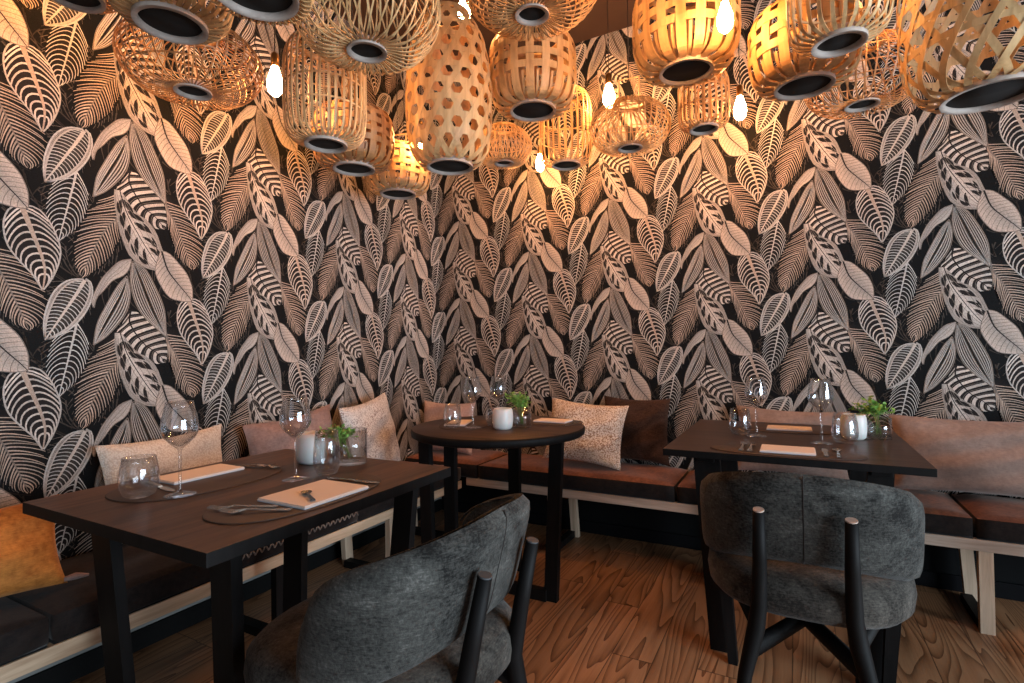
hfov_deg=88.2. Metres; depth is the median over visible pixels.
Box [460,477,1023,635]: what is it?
bench
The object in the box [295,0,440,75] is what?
lantern
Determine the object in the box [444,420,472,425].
folded napkin
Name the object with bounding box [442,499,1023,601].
baseboard
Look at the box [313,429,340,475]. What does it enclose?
water tumbler
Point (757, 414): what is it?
throw pillow
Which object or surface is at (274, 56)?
socket
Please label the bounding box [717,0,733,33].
light bulb
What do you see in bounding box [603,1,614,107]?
light bulb
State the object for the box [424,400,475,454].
throw pillow
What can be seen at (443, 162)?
lantern
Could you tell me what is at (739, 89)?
socket
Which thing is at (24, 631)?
seat cushion
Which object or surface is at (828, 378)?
wine glass
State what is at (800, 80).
lantern
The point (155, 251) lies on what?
wall
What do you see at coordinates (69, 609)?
seat cushion
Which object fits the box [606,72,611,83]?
socket
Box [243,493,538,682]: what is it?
dining chair
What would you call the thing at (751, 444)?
fork
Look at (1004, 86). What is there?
lantern
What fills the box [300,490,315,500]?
spoon
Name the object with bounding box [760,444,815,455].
folded napkin
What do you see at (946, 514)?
seat cushion
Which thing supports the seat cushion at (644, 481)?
on the bench at (977, 597)
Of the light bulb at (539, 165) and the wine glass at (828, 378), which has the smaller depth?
the wine glass at (828, 378)
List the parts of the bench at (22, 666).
leg, leg, leg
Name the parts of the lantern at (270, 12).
plate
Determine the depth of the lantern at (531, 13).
1.67 m
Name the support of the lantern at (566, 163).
hanging from the ceiling
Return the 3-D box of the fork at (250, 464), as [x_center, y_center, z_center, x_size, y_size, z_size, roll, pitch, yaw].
[-0.814,0.387,1.653,0.150,0.008,0.024,-1,-1,8]
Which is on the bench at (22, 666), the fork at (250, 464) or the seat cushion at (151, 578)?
the seat cushion at (151, 578)
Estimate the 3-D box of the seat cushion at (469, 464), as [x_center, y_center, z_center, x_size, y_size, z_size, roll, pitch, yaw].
[-0.348,0.758,3.390,0.534,0.099,0.393,-1,-1,28]
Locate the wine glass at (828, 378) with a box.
[807,378,833,444]
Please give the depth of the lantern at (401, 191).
2.70 m
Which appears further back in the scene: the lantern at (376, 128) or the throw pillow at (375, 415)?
the throw pillow at (375, 415)
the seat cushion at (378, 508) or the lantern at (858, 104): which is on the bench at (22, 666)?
the seat cushion at (378, 508)
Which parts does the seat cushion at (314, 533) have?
braided trim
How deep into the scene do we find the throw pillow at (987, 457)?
2.21 m
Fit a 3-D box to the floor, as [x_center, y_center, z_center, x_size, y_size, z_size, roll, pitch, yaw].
[0.525,1.154,0.097,5.440,0.100,5.640,-1,-1,28]
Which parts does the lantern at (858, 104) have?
plate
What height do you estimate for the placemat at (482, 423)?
0.003 m
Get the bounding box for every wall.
[0,0,441,682]
[437,0,1023,584]
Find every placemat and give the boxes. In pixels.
[105,463,281,502]
[202,474,380,524]
[439,419,491,429]
[516,418,582,425]
[710,444,867,459]
[731,425,840,434]
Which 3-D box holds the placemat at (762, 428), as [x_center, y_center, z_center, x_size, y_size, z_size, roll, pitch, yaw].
[1.169,0.375,2.253,0.440,0.003,0.200,-1,-1,28]
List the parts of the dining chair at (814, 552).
leg, rail, leg, seat, backrest, leg, rail, leg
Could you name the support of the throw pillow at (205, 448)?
on the seat cushion at (151, 578)
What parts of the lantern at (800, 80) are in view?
plate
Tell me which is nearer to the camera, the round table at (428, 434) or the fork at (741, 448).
the fork at (741, 448)
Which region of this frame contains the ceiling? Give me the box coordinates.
[321,0,695,84]
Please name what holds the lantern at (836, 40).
hanging from the ceiling
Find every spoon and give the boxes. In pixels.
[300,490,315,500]
[832,448,841,457]
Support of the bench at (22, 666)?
on the floor
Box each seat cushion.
[0,596,48,665]
[5,551,99,644]
[122,544,209,613]
[242,539,283,567]
[308,511,357,541]
[357,461,460,520]
[406,449,507,477]
[478,453,688,501]
[677,470,696,504]
[902,489,972,537]
[951,494,1023,544]
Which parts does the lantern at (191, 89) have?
plate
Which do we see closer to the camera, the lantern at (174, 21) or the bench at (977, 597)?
the lantern at (174, 21)
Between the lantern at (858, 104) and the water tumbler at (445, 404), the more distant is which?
the water tumbler at (445, 404)
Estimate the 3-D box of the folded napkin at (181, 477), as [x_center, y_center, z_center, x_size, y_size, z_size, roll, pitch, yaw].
[-0.921,0.389,1.558,0.120,0.008,0.210,-1,-1,28]
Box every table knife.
[145,481,174,491]
[327,477,379,483]
[821,448,828,457]
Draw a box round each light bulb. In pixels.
[267,26,281,96]
[418,0,422,147]
[458,0,470,18]
[536,41,543,171]
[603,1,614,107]
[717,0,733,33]
[733,2,746,119]
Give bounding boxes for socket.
[271,52,278,67]
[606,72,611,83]
[736,84,742,95]
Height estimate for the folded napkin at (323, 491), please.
0.008 m
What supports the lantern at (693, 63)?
hanging from the ceiling
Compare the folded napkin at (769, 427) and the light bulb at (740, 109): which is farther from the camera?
the light bulb at (740, 109)
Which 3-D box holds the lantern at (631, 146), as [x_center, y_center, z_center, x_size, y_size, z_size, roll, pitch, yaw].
[0.578,-1.399,2.627,0.401,0.891,0.401,-1,-1,22]
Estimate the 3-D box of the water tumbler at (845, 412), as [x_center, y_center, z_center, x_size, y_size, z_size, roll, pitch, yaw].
[1.214,0.317,1.929,0.087,0.108,0.087,-1,-1,28]
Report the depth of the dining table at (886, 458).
1.91 m
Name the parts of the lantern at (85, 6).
plate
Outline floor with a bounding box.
[70,509,1023,682]
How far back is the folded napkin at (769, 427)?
2.23 m
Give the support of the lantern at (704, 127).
hanging from the ceiling
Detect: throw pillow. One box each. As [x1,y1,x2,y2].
[0,494,88,596]
[95,424,221,543]
[242,404,332,455]
[338,392,400,460]
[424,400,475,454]
[543,397,628,470]
[604,395,670,465]
[737,405,849,479]
[888,414,1023,496]
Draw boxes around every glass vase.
[332,427,366,465]
[512,408,531,427]
[866,417,891,439]
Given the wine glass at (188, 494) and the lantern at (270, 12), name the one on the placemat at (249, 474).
the wine glass at (188, 494)
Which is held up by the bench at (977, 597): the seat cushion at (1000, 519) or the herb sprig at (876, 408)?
the seat cushion at (1000, 519)
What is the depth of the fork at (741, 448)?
1.84 m
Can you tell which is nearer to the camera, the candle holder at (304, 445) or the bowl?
the bowl
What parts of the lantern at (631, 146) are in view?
cord, handle, plate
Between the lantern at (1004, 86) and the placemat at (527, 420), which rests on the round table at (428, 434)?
the placemat at (527, 420)
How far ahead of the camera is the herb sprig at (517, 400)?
2.44 m
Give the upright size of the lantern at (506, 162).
0.876 m
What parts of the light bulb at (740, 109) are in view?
cord, glass bulb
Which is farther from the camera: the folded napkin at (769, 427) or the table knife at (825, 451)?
the folded napkin at (769, 427)
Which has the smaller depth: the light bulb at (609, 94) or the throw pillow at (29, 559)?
the throw pillow at (29, 559)
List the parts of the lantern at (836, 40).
plate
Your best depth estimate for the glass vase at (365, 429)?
1.70 m
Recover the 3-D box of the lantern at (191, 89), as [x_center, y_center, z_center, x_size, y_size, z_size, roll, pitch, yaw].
[-1.063,-1.328,1.757,0.426,1.012,0.426,-1,-1,15]
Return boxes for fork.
[207,505,278,510]
[219,508,291,513]
[235,464,274,466]
[242,465,285,468]
[738,441,747,450]
[747,442,755,451]
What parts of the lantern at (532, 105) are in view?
plate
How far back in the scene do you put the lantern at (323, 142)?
1.74 m
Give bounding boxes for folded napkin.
[150,463,244,484]
[257,479,368,509]
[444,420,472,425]
[533,418,572,423]
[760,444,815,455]
[766,425,811,431]
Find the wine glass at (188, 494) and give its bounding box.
[159,400,198,498]
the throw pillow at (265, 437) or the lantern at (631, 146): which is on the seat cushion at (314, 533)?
the throw pillow at (265, 437)
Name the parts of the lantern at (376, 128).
plate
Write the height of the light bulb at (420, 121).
0.879 m
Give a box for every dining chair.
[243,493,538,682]
[700,471,924,682]
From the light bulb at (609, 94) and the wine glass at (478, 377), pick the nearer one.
the wine glass at (478, 377)
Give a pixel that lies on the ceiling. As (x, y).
(594, 24)
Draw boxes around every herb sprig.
[318,424,357,457]
[505,391,531,423]
[849,395,894,433]
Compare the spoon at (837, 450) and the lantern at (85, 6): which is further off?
the spoon at (837, 450)
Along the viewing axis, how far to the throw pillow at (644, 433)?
2.92 m
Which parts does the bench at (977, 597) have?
leg, rail, leg, leg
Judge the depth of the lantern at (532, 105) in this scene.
2.19 m
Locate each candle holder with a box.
[295,431,327,464]
[492,407,512,429]
[840,413,866,439]
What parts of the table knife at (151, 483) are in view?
handle, blade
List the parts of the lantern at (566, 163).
plate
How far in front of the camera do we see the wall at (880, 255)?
2.79 m
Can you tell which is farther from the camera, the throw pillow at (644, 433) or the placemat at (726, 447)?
the throw pillow at (644, 433)
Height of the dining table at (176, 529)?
0.750 m
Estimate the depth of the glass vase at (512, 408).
2.43 m
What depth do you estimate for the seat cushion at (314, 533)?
2.25 m
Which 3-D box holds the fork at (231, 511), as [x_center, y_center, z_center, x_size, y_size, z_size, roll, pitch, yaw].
[-0.572,0.376,1.183,0.150,0.008,0.024,-1,-1,-7]
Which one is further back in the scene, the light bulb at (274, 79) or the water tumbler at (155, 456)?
the light bulb at (274, 79)
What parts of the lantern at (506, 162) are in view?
plate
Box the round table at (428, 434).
[411,415,584,602]
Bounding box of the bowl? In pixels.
[300,490,311,494]
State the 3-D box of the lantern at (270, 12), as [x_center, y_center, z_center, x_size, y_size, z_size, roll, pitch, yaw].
[-0.493,-1.252,1.009,0.242,1.202,0.242,-1,-1,33]
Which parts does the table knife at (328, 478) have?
handle, blade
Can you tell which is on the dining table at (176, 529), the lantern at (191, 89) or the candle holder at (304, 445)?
the candle holder at (304, 445)
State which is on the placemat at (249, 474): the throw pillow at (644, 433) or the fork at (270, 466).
the fork at (270, 466)
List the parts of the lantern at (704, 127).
plate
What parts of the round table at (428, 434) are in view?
leg, leg, leg, leg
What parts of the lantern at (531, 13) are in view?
plate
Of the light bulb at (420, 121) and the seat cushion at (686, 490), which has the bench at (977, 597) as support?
the seat cushion at (686, 490)
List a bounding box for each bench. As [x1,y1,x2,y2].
[0,481,461,682]
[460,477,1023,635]
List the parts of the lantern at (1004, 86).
plate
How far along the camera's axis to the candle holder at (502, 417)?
2.36 m
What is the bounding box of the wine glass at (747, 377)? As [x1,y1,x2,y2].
[744,377,767,436]
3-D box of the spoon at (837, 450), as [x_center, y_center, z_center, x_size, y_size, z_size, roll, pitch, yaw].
[1.061,0.363,1.723,0.027,0.007,0.153,-1,-1,28]
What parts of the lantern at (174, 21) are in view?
plate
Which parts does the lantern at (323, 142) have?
handle, plate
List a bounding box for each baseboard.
[15,499,441,682]
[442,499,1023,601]
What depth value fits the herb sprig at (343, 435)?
1.67 m
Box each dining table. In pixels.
[23,449,450,682]
[663,419,936,682]
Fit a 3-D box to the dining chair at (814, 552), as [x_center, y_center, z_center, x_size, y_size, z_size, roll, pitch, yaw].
[0.829,0.721,1.499,0.548,0.804,0.621,-1,-1,28]
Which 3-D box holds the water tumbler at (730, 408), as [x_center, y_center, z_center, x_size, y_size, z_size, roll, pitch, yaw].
[0.929,0.326,2.155,0.087,0.105,0.087,-1,-1,28]
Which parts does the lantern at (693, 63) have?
plate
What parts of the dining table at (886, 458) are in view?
support rail, leg, leg, leg, leg, support rail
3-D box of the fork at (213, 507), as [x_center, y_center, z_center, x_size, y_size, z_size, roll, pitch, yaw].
[-0.615,0.377,1.210,0.150,0.008,0.024,-1,-1,-7]
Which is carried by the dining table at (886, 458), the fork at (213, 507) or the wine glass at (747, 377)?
the wine glass at (747, 377)
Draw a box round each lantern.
[52,0,122,13]
[108,0,234,44]
[112,19,263,110]
[210,0,312,25]
[282,0,366,153]
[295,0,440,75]
[311,0,394,176]
[364,0,430,199]
[405,0,491,175]
[465,0,596,40]
[476,0,531,169]
[488,22,576,122]
[539,7,591,170]
[589,0,670,156]
[632,0,741,87]
[678,63,729,135]
[747,0,863,100]
[786,0,894,57]
[803,29,924,119]
[896,0,1023,114]
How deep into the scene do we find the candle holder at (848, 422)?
1.98 m
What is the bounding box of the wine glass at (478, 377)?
[463,377,481,427]
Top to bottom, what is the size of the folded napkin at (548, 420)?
0.008 m
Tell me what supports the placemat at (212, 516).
on the dining table at (176, 529)
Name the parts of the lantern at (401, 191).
cord, plate, handle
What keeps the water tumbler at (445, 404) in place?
on the placemat at (482, 423)
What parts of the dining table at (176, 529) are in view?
leg, leg, leg, leg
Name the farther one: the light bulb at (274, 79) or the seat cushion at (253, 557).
the light bulb at (274, 79)
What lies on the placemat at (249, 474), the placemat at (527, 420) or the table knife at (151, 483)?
the table knife at (151, 483)
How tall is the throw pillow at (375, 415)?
0.439 m
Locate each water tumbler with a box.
[117,454,160,498]
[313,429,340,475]
[444,404,461,427]
[728,408,751,434]
[831,412,858,443]
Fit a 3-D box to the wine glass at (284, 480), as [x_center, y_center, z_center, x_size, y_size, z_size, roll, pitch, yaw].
[-0.614,0.273,1.501,0.086,0.236,0.086,-1,-1,28]
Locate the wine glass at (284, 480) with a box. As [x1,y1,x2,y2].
[279,395,311,481]
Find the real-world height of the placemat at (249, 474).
0.003 m
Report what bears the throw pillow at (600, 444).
on the seat cushion at (644, 481)
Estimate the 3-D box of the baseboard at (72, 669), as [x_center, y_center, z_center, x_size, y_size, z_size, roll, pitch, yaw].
[-1.765,1.117,1.315,0.014,0.075,5.384,-1,-1,28]
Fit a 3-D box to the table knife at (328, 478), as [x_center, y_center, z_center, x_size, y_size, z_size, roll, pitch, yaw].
[-0.435,0.381,1.450,0.170,0.005,0.019,-1,-1,20]
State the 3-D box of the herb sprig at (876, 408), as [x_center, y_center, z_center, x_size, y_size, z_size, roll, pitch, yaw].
[1.395,0.281,2.037,0.158,0.146,0.125,-1,-1,8]
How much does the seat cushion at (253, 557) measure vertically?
0.099 m
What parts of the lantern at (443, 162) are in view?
plate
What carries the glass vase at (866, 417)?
on the dining table at (886, 458)
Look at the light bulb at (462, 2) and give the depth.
2.33 m
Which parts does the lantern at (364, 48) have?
plate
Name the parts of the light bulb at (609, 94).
cord, glass bulb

